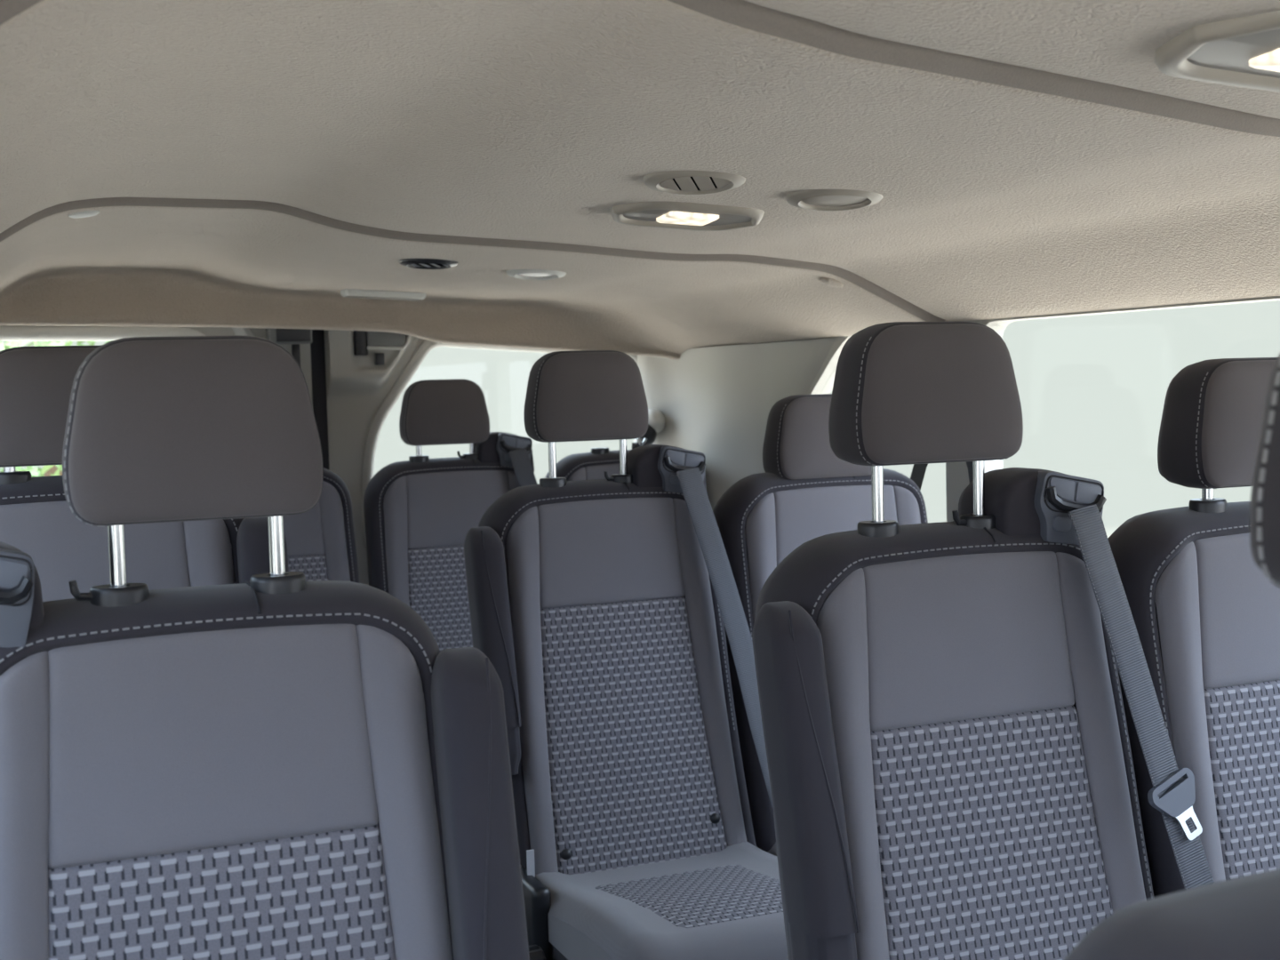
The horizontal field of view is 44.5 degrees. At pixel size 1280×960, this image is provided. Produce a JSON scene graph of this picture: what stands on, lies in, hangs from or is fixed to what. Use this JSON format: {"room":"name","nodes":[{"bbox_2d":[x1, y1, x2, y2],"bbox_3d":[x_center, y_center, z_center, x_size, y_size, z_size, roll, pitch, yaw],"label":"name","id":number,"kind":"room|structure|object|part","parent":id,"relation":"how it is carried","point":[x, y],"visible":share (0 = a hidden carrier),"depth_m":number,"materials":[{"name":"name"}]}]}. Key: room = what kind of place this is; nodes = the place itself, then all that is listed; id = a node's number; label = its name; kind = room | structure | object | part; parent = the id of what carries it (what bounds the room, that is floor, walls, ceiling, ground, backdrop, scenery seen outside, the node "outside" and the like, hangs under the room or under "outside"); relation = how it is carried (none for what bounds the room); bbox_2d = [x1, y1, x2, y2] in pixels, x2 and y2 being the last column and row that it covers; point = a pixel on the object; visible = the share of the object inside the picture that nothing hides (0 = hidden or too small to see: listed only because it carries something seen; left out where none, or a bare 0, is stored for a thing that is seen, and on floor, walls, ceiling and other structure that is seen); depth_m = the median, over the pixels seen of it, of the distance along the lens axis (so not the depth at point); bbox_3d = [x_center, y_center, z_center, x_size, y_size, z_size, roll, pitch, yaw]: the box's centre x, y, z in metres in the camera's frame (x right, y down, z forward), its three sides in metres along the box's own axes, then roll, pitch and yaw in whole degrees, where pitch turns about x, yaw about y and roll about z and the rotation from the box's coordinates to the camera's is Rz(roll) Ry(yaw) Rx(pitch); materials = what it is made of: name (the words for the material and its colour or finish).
{"room":"vehicle interior","nodes":[
{"label":"vehicle interior","id":0,"kind":"room"},
{"bbox_2d":[0,0,1279,359],"bbox_3d":[0.129,-0.311,1.690,1.993,0.280,4.944,-3,4,-23],"label":"ceiling","id":1,"kind":"structure","parent":0,"point":[246,164],"depth_m":1.88,"materials":[{"name":"fabric"}]},
{"bbox_2d":[68,210,99,218],"bbox_3d":[-0.890,-0.427,2.501,0.048,0.015,0.048,-2,4,-15],"label":"clip","id":2,"kind":"object","parent":1,"relation":"attached to","point":[86,213],"visible":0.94,"depth_m":2.49,"materials":[{"name":"grey plastic"}]},
{"bbox_2d":[340,288,425,301],"bbox_3d":[-0.623,-0.451,3.797,0.200,0.030,0.070,-3,4,-23],"label":"recessed light","id":3,"kind":"object","parent":1,"relation":"in","point":[346,292],"visible":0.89,"depth_m":3.77,"materials":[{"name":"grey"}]},
{"bbox_2d":[399,258,457,269],"bbox_3d":[-0.405,-0.417,2.998,0.112,0.020,0.112,-2,4,-4],"label":"ceiling vent","id":4,"kind":"object","parent":1,"relation":"in","point":[414,263],"visible":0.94,"depth_m":2.98,"materials":[{"name":"black plastic"}]},
{"bbox_2d":[506,269,566,279],"bbox_3d":[-0.210,-0.419,3.167,0.120,0.023,0.120,-2,4,0],"label":"ceiling vent","id":5,"kind":"object","parent":1,"relation":"in","point":[521,274],"visible":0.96,"depth_m":3.16,"materials":[{"name":"grey plastic"}]},
{"bbox_2d":[611,200,764,231],"bbox_3d":[0.069,-0.387,2.278,0.234,0.033,0.180,-3,4,-23],"label":"recessed light","id":6,"kind":"object","parent":1,"relation":"in","point":[678,215],"visible":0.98,"depth_m":2.25,"materials":[{"name":"beige plastic"}]},
{"bbox_3d":[0.069,-0.384,2.278,0.207,0.003,0.128,1,-1,-23],"label":"plate","id":7,"kind":"part","parent":6,"relation":"part of","materials":[{"name":"grey plastic"}]},
{"bbox_2d":[643,170,745,194],"bbox_3d":[0.069,-0.376,1.958,0.128,0.026,0.128,-4,4,-30],"label":"ceiling vent","id":8,"kind":"object","parent":1,"relation":"in","point":[680,182],"visible":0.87,"depth_m":1.95,"materials":[{"name":"beige plastic"}]},
{"bbox_2d":[819,277,843,287],"bbox_3d":[0.371,-0.385,3.032,0.047,0.023,0.048,-2,4,-16],"label":"clip","id":9,"kind":"object","parent":1,"relation":"attached to","point":[829,282],"visible":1,"depth_m":3.02,"materials":[{"name":"plastic"}]},
{"bbox_2d":[786,189,883,210],"bbox_3d":[0.259,-0.376,2.081,0.128,0.025,0.128,-4,4,-30],"label":"ceiling vent","id":10,"kind":"object","parent":1,"relation":"in","point":[811,199],"visible":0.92,"depth_m":2.07,"materials":[{"name":"beige plastic"}]},
{"bbox_2d":[1154,10,1279,92],"bbox_3d":[0.548,-0.346,1.259,0.259,0.036,0.200,-3,4,-23],"label":"recessed light","id":11,"kind":"object","parent":1,"relation":"in","point":[1244,52],"visible":0.99,"depth_m":1.26,"materials":[{"name":"beige plastic"}]},
{"bbox_3d":[0.547,-0.343,1.259,0.229,0.002,0.142,1,-1,-23],"label":"plate","id":12,"kind":"part","parent":11,"relation":"part of","materials":[{"name":"grey plastic"}]},
{"bbox_2d":[705,296,1279,521],"bbox_3d":[1.048,0.279,2.146,0.050,1.545,5.120,-3,4,-23],"label":"window frame","id":13,"kind":"structure","parent":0,"point":[956,473],"depth_m":3.05,"materials":[{"name":"grey"}]},
{"bbox_2d":[632,408,665,448],"bbox_3d":[0.032,-0.021,4.318,0.085,0.350,0.123,0,4,19],"label":"anchor","id":14,"kind":"object","parent":13,"relation":"attached to","point":[657,421],"visible":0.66,"depth_m":4.28,"materials":[{"name":"grey"}]},
{"bbox_2d":[910,461,972,490],"bbox_3d":[0.601,0.072,3.046,0.063,0.670,0.261,-4,4,-36],"label":"belt","id":15,"kind":"object","parent":13,"relation":"hanging from","point":[918,471],"visible":0.04,"depth_m":3.09,"materials":[{"name":"black fabric"}]},
{"bbox_3d":[0.159,1.117,1.816,2.060,0.040,5.120,-3,4,-23],"label":"floor","id":16,"kind":"structure","parent":0,"visible":0},
{"bbox_2d":[0,345,288,602],"bbox_3d":[-0.620,0.470,1.899,0.574,1.282,0.754,-3,4,-23],"label":"passenger seat","id":17,"kind":"object","parent":16,"relation":"on","point":[36,519],"visible":0.23,"depth_m":2.08,"materials":[{"name":"grey fabric"}]},
{"bbox_3d":[-0.844,-0.016,2.092,0.015,0.082,0.014,-3,4,-23],"label":"post","id":18,"kind":"part","parent":17,"relation":"part of","materials":[{"name":"silver metal"}]},
{"bbox_3d":[-0.784,-0.102,2.132,0.239,0.160,0.104,-3,4,-23],"label":"panel","id":19,"kind":"part","parent":17,"relation":"part of","materials":[{"name":"grey fabric"}]},
{"bbox_3d":[-0.753,0.118,2.084,0.301,0.182,0.032,-3,4,-23],"label":"panel","id":20,"kind":"part","parent":17,"relation":"part of","materials":[{"name":"grey fabric"}]},
{"bbox_3d":[-0.746,0.349,2.097,0.505,0.706,0.282,-3,4,-23],"label":"backrest","id":21,"kind":"part","parent":17,"relation":"part of","materials":[{"name":"grey fabric"}]},
{"bbox_3d":[-0.510,0.215,2.150,0.064,0.325,0.143,-3,4,-23],"label":"armrest","id":22,"kind":"part","parent":17,"relation":"part of","materials":[{"name":"silver metal"}]},
{"bbox_2d":[0,335,529,959],"bbox_3d":[-0.237,0.516,1.143,0.543,1.262,0.776,-3,4,-23],"label":"passenger seat","id":23,"kind":"object","parent":16,"relation":"on","point":[278,764],"visible":1,"depth_m":1.33,"materials":[{"name":"grey fabric"}]},
{"bbox_3d":[-0.473,0.094,1.329,0.023,0.019,0.007,-3,4,-29],"label":"release lever","id":24,"kind":"part","parent":23,"relation":"part of","materials":[{"name":"black plastic"}]},
{"bbox_3d":[-0.449,0.062,1.343,0.013,0.128,0.013,-1,4,11],"label":"post","id":25,"kind":"part","parent":23,"relation":"part of","materials":[{"name":"silver metal"}]},
{"bbox_3d":[-0.397,-0.046,1.379,0.218,0.160,0.104,-3,4,-23],"label":"panel","id":26,"kind":"part","parent":23,"relation":"part of","materials":[{"name":"grey fabric"}]},
{"bbox_3d":[-0.364,0.220,1.334,0.274,0.182,0.032,-3,4,-23],"label":"panel","id":27,"kind":"part","parent":23,"relation":"part of","materials":[{"name":"grey fabric"}]},
{"bbox_3d":[-0.327,0.547,1.286,0.317,0.466,0.132,-3,4,-23],"label":"woven panel","id":28,"kind":"part","parent":23,"relation":"part of","materials":[{"name":"fabric"}]},
{"bbox_3d":[-0.357,0.452,1.347,0.459,0.706,0.282,-3,4,-23],"label":"backrest","id":29,"kind":"part","parent":23,"relation":"part of","materials":[{"name":"grey fabric"}]},
{"bbox_3d":[-0.325,0.056,1.395,0.013,0.128,0.013,1,4,34],"label":"post","id":30,"kind":"part","parent":23,"relation":"part of","materials":[{"name":"silver metal"}]},
{"bbox_3d":[-0.142,0.319,1.391,0.058,0.325,0.143,-3,4,-23],"label":"armrest","id":31,"kind":"part","parent":23,"relation":"part of","materials":[{"name":"grey fabric"}]},
{"bbox_2d":[283,467,359,583],"bbox_3d":[-0.777,0.403,3.440,0.459,1.234,0.754,-3,4,-23],"label":"passenger seat","id":32,"kind":"object","parent":16,"relation":"on","point":[321,540],"visible":0.1,"depth_m":3.68,"materials":[{"name":"grey fabric"}]},
{"bbox_3d":[-0.876,0.092,3.640,0.274,0.182,0.032,-3,4,-23],"label":"panel","id":33,"kind":"part","parent":32,"relation":"part of","materials":[{"name":"grey fabric"}]},
{"bbox_3d":[-0.840,0.418,3.593,0.317,0.466,0.132,-3,4,-23],"label":"woven panel","id":34,"kind":"part","parent":32,"relation":"part of","materials":[{"name":"fabric"}]},
{"bbox_3d":[-0.870,0.323,3.653,0.459,0.706,0.282,-3,4,-23],"label":"backrest","id":35,"kind":"part","parent":32,"relation":"part of","materials":[{"name":"grey fabric"}]},
{"bbox_2d":[363,378,534,651],"bbox_3d":[-0.341,0.381,3.621,0.459,1.234,0.754,-3,4,-23],"label":"passenger seat","id":36,"kind":"object","parent":16,"relation":"on","point":[420,510],"visible":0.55,"depth_m":3.79,"materials":[{"name":"grey fabric"}]},
{"bbox_3d":[-0.541,-0.074,3.825,0.013,0.100,0.013,1,4,34],"label":"post","id":37,"kind":"part","parent":36,"relation":"part of","materials":[{"name":"silver metal"}]},
{"bbox_3d":[-0.433,0.300,3.835,0.459,0.706,0.282,-3,4,-23],"label":"backrest","id":38,"kind":"part","parent":36,"relation":"part of","materials":[{"name":"grey fabric"}]},
{"bbox_3d":[-0.404,0.396,3.775,0.317,0.466,0.132,-3,4,-23],"label":"woven panel","id":39,"kind":"part","parent":36,"relation":"part of","materials":[{"name":"fabric"}]},
{"bbox_3d":[-0.488,-0.168,3.862,0.218,0.160,0.104,-3,4,-23],"label":"panel","id":40,"kind":"part","parent":36,"relation":"part of","materials":[{"name":"grey fabric"}]},
{"bbox_3d":[-0.440,0.069,3.822,0.274,0.182,0.032,-3,4,-23],"label":"panel","id":41,"kind":"part","parent":36,"relation":"part of","materials":[{"name":"grey fabric"}]},
{"bbox_3d":[-0.441,-0.063,3.862,0.023,0.019,0.007,-3,4,-29],"label":"release lever","id":42,"kind":"part","parent":36,"relation":"part of","materials":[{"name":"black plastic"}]},
{"bbox_3d":[-0.416,-0.080,3.877,0.013,0.100,0.013,1,4,34],"label":"post","id":43,"kind":"part","parent":36,"relation":"part of","materials":[{"name":"silver metal"}]},
{"bbox_2d":[508,448,537,486],"bbox_3d":[-0.215,0.216,3.829,0.200,0.585,0.068,1,4,35],"label":"belt","id":44,"kind":"object","parent":36,"relation":"attached to","point":[520,460],"visible":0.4,"depth_m":3.85,"materials":[{"name":"grey fabric"}]},
{"bbox_2d":[544,443,638,481],"bbox_3d":[0.088,0.447,3.804,0.459,1.056,0.754,-3,4,-23],"label":"passenger seat","id":45,"kind":"object","parent":16,"relation":"on","point":[593,465],"visible":0.11,"depth_m":3.96,"materials":[{"name":"grey fabric"}]},
{"bbox_3d":[-0.014,0.047,3.999,0.274,0.182,0.032,-3,4,-23],"label":"panel","id":46,"kind":"part","parent":45,"relation":"part of","materials":[{"name":"grey fabric"}]},
{"bbox_2d":[464,350,788,959],"bbox_3d":[0.017,0.419,2.539,0.522,1.272,0.754,-3,4,-23],"label":"passenger seat","id":47,"kind":"object","parent":16,"relation":"on","point":[594,607],"visible":0.82,"depth_m":2.70,"materials":[{"name":"grey fabric"}]},
{"bbox_3d":[-0.250,0.245,2.636,0.058,0.325,0.143,-3,4,-23],"label":"armrest","id":48,"kind":"part","parent":47,"relation":"part of","materials":[{"name":"grey fabric"}]},
{"bbox_3d":[-0.174,0.762,2.425,0.047,0.076,0.076,-3,4,-23],"label":"recliner knob","id":49,"kind":"part","parent":47,"relation":"part of","materials":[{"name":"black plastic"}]},
{"bbox_3d":[-0.155,-0.037,2.755,0.013,0.138,0.013,1,4,34],"label":"post","id":50,"kind":"part","parent":47,"relation":"part of","materials":[{"name":"silver metal"}]},
{"bbox_3d":[0.074,0.764,2.529,0.430,0.090,0.620,-3,4,-23],"label":"seat","id":51,"kind":"part","parent":47,"relation":"part of","materials":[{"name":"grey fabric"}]},
{"bbox_3d":[-0.102,-0.150,2.791,0.218,0.160,0.104,-3,4,-23],"label":"panel","id":52,"kind":"part","parent":47,"relation":"part of","materials":[{"name":"grey fabric"}]},
{"bbox_3d":[-0.054,-0.007,2.793,0.023,0.019,0.007,-3,4,-29],"label":"release lever","id":53,"kind":"part","parent":47,"relation":"part of","materials":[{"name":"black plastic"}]},
{"bbox_3d":[-0.053,0.125,2.753,0.274,0.182,0.032,-3,4,-23],"label":"panel","id":54,"kind":"part","parent":47,"relation":"part of","materials":[{"name":"grey fabric"}]},
{"bbox_3d":[-0.046,0.356,2.766,0.459,0.706,0.282,-3,4,-23],"label":"backrest","id":55,"kind":"part","parent":47,"relation":"part of","materials":[{"name":"grey fabric"}]},
{"bbox_3d":[-0.030,-0.044,2.807,0.013,0.138,0.013,1,4,34],"label":"post","id":56,"kind":"part","parent":47,"relation":"part of","materials":[{"name":"silver metal"}]},
{"bbox_3d":[-0.016,0.451,2.706,0.317,0.466,0.132,-3,4,-23],"label":"woven panel","id":57,"kind":"part","parent":47,"relation":"part of","materials":[{"name":"fabric"}]},
{"bbox_2d":[535,841,788,959],"bbox_3d":[0.100,0.673,2.454,0.444,0.100,0.510,-3,4,-23],"label":"cushion","id":58,"kind":"object","parent":47,"relation":"on","point":[597,900],"depth_m":2.41,"materials":[{"name":"grey fabric"}]},
{"bbox_3d":[0.102,0.650,2.446,0.284,0.036,0.335,-3,4,-23],"label":"cushion panel","id":59,"kind":"part","parent":47,"relation":"part of","materials":[{"name":"fabric"}]},
{"bbox_2d":[676,467,773,807],"bbox_3d":[0.172,0.272,2.760,0.200,0.585,0.068,1,4,35],"label":"belt","id":60,"kind":"object","parent":47,"relation":"attached to","point":[691,480],"visible":0.88,"depth_m":2.77,"materials":[{"name":"grey fabric"}]},
{"bbox_2d":[712,393,927,855],"bbox_3d":[0.472,0.440,2.730,0.459,1.182,0.754,-3,4,-23],"label":"passenger seat","id":61,"kind":"object","parent":16,"relation":"on","point":[805,492],"visible":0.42,"depth_m":2.90,"materials":[{"name":"grey fabric"}]},
{"bbox_2d":[768,842,777,855],"bbox_3d":[0.524,0.651,2.631,0.444,0.100,0.510,-3,4,-23],"label":"cushion","id":62,"kind":"object","parent":61,"relation":"on","point":[772,846],"depth_m":2.77,"materials":[{"name":"grey fabric"}]},
{"bbox_3d":[0.337,-0.083,2.978,0.218,0.160,0.104,-3,4,-23],"label":"panel","id":63,"kind":"part","parent":61,"relation":"part of","materials":[{"name":"grey fabric"}]},
{"bbox_3d":[0.371,0.103,2.929,0.274,0.182,0.032,-3,4,-23],"label":"panel","id":64,"kind":"part","parent":61,"relation":"part of","materials":[{"name":"grey fabric"}]},
{"bbox_2d":[752,320,1154,959],"bbox_3d":[0.439,0.469,1.538,0.522,1.272,0.754,-3,4,-23],"label":"passenger seat","id":65,"kind":"object","parent":16,"relation":"on","point":[950,763],"visible":0.94,"depth_m":1.73,"materials":[{"name":"grey fabric"}]},
{"bbox_3d":[0.172,0.295,1.635,0.058,0.325,0.143,-3,4,-23],"label":"armrest","id":66,"kind":"part","parent":65,"relation":"part of","materials":[{"name":"grey fabric"}]},
{"bbox_3d":[0.267,0.013,1.755,0.013,0.138,0.013,1,4,34],"label":"post","id":67,"kind":"part","parent":65,"relation":"part of","materials":[{"name":"silver metal"}]},
{"bbox_3d":[0.319,-0.100,1.790,0.218,0.160,0.104,-3,4,-23],"label":"panel","id":68,"kind":"part","parent":65,"relation":"part of","materials":[{"name":"grey fabric"}]},
{"bbox_3d":[0.375,0.406,1.765,0.459,0.706,0.282,-3,4,-23],"label":"backrest","id":69,"kind":"part","parent":65,"relation":"part of","materials":[{"name":"grey fabric"}]},
{"bbox_3d":[0.368,0.043,1.793,0.023,0.019,0.007,-3,4,-29],"label":"release lever","id":70,"kind":"part","parent":65,"relation":"part of","materials":[{"name":"black plastic"}]},
{"bbox_3d":[0.368,0.175,1.752,0.274,0.182,0.032,-3,4,-23],"label":"panel","id":71,"kind":"part","parent":65,"relation":"part of","materials":[{"name":"grey fabric"}]},
{"bbox_3d":[0.392,0.007,1.807,0.013,0.138,0.013,-1,4,11],"label":"post","id":72,"kind":"part","parent":65,"relation":"part of","materials":[{"name":"silver metal"}]},
{"bbox_3d":[0.405,0.502,1.705,0.317,0.466,0.132,-3,4,-23],"label":"woven panel","id":73,"kind":"part","parent":65,"relation":"part of","materials":[{"name":"fabric"}]},
{"bbox_2d":[1068,504,1214,889],"bbox_3d":[0.593,0.322,1.758,0.200,0.586,0.066,1,4,35],"label":"belt","id":74,"kind":"object","parent":65,"relation":"attached to","point":[1174,796],"visible":0.88,"depth_m":1.77,"materials":[{"name":"grey fabric"}]},
{"bbox_2d":[1064,354,1279,959],"bbox_3d":[0.522,0.538,0.590,0.459,1.246,0.754,-3,4,-23],"label":"passenger seat","id":75,"kind":"object","parent":16,"relation":"on","point":[1238,918],"visible":1,"depth_m":0.81,"materials":[{"name":"grey fabric"}]},
{"bbox_3d":[0.432,0.569,0.810,0.459,0.706,0.282,-3,4,-23],"label":"backrest","id":76,"kind":"part","parent":75,"relation":"part of","materials":[{"name":"grey fabric"}]},
{"bbox_3d":[0.438,-0.020,0.857,0.218,0.160,0.104,-3,4,-23],"label":"panel","id":77,"kind":"part","parent":75,"relation":"part of","materials":[{"name":"grey fabric"}]},
{"bbox_2d":[1107,357,1279,897],"bbox_3d":[0.892,0.470,1.728,0.459,1.222,0.754,-3,4,-23],"label":"passenger seat","id":78,"kind":"object","parent":16,"relation":"on","point":[1206,618],"visible":0.76,"depth_m":1.88,"materials":[{"name":"grey fabric"}]},
{"bbox_3d":[0.799,0.384,1.942,0.459,0.706,0.282,-3,4,-23],"label":"backrest","id":79,"kind":"part","parent":78,"relation":"part of","materials":[{"name":"grey fabric"}]},
{"bbox_3d":[0.704,0.015,1.938,0.013,0.089,0.013,1,4,34],"label":"post","id":80,"kind":"part","parent":78,"relation":"part of","materials":[{"name":"silver metal"}]},
{"bbox_3d":[0.757,-0.074,1.975,0.218,0.160,0.104,-3,4,-23],"label":"panel","id":81,"kind":"part","parent":78,"relation":"part of","materials":[{"name":"grey fabric"}]},
{"bbox_3d":[0.793,0.153,1.929,0.274,0.182,0.032,-3,4,-23],"label":"panel","id":82,"kind":"part","parent":78,"relation":"part of","materials":[{"name":"grey fabric"}]},
{"bbox_3d":[0.829,0.480,1.881,0.317,0.466,0.132,-3,4,-23],"label":"woven panel","id":83,"kind":"part","parent":78,"relation":"part of","materials":[{"name":"fabric"}]},
{"bbox_3d":[-0.862,-0.507,4.045,1.939,0.110,0.075,-3,4,-23],"label":"wall","id":84,"kind":"structure","parent":0,"visible":0},
{"bbox_2d":[0,325,312,406],"bbox_3d":[-1.271,0.266,3.884,0.972,1.380,0.106,-3,4,-23],"label":"door","id":85,"kind":"structure","parent":84,"relation":"in","point":[296,341],"depth_m":3.88,"materials":[{"name":"grey"}]},
{"bbox_3d":[-0.959,-0.210,3.983,0.160,0.400,0.018,-3,4,-24],"label":"moulding","id":86,"kind":"part","parent":85,"relation":"part of","materials":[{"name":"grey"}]},
{"bbox_3d":[-0.885,-0.309,4.019,0.020,0.080,0.022,-3,4,-23],"label":"latch rod","id":87,"kind":"part","parent":85,"relation":"part of","materials":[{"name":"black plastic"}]},
{"bbox_2d":[310,329,329,470],"bbox_3d":[-0.826,0.241,4.095,0.038,1.380,0.049,-3,4,-23],"label":"door frame","id":88,"kind":"structure","parent":84,"relation":"attached to","point":[317,350],"depth_m":4.04,"materials":[{"name":"black plastic"}]},
{"bbox_2d":[324,329,637,584],"bbox_3d":[-0.379,0.219,4.259,0.939,1.380,0.100,-3,4,-23],"label":"pillar trim","id":89,"kind":"structure","parent":84,"relation":"in","point":[367,372],"depth_m":4.08,"materials":[{"name":"grey plastic"}]},
{"bbox_3d":[-0.683,-0.316,4.084,0.263,0.205,0.034,-3,4,-23],"label":"grip moulding","id":90,"kind":"part","parent":89,"relation":"part of","materials":[{"name":"grey plastic"}]},
{"bbox_3d":[-0.664,-0.379,4.074,0.100,0.060,0.025,-3,4,-23],"label":"latch lever","id":91,"kind":"part","parent":89,"relation":"part of","materials":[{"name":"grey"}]},
{"bbox_3d":[-0.650,-0.371,4.066,0.122,0.067,0.008,-3,4,-23],"label":"latch trim","id":92,"kind":"part","parent":89,"relation":"part of","materials":[{"name":"grey plastic"}]},
{"bbox_2d":[637,337,836,510],"bbox_3d":[0.246,0.161,3.961,0.045,1.000,1.010,-3,4,-26],"label":"wall panel","id":93,"kind":"object","parent":84,"relation":"attached to","point":[715,402],"depth_m":3.97,"materials":[{"name":"grey plastic"}]},
{"label":"outside","id":94,"kind":"structure","parent":0,"visible":0},
{"label":"ground","id":95,"kind":"structure","parent":94,"visible":0},
{"bbox_2d":[0,340,108,477],"bbox_3d":[-3.378,0.109,9.010,2.073,2.522,1.664,-3,4,-23],"label":"tree","id":96,"kind":"object","parent":95,"relation":"on","point":[52,469],"visible":0.02,"depth_m":8.46,"materials":[{"name":"green plant"}]}
]}

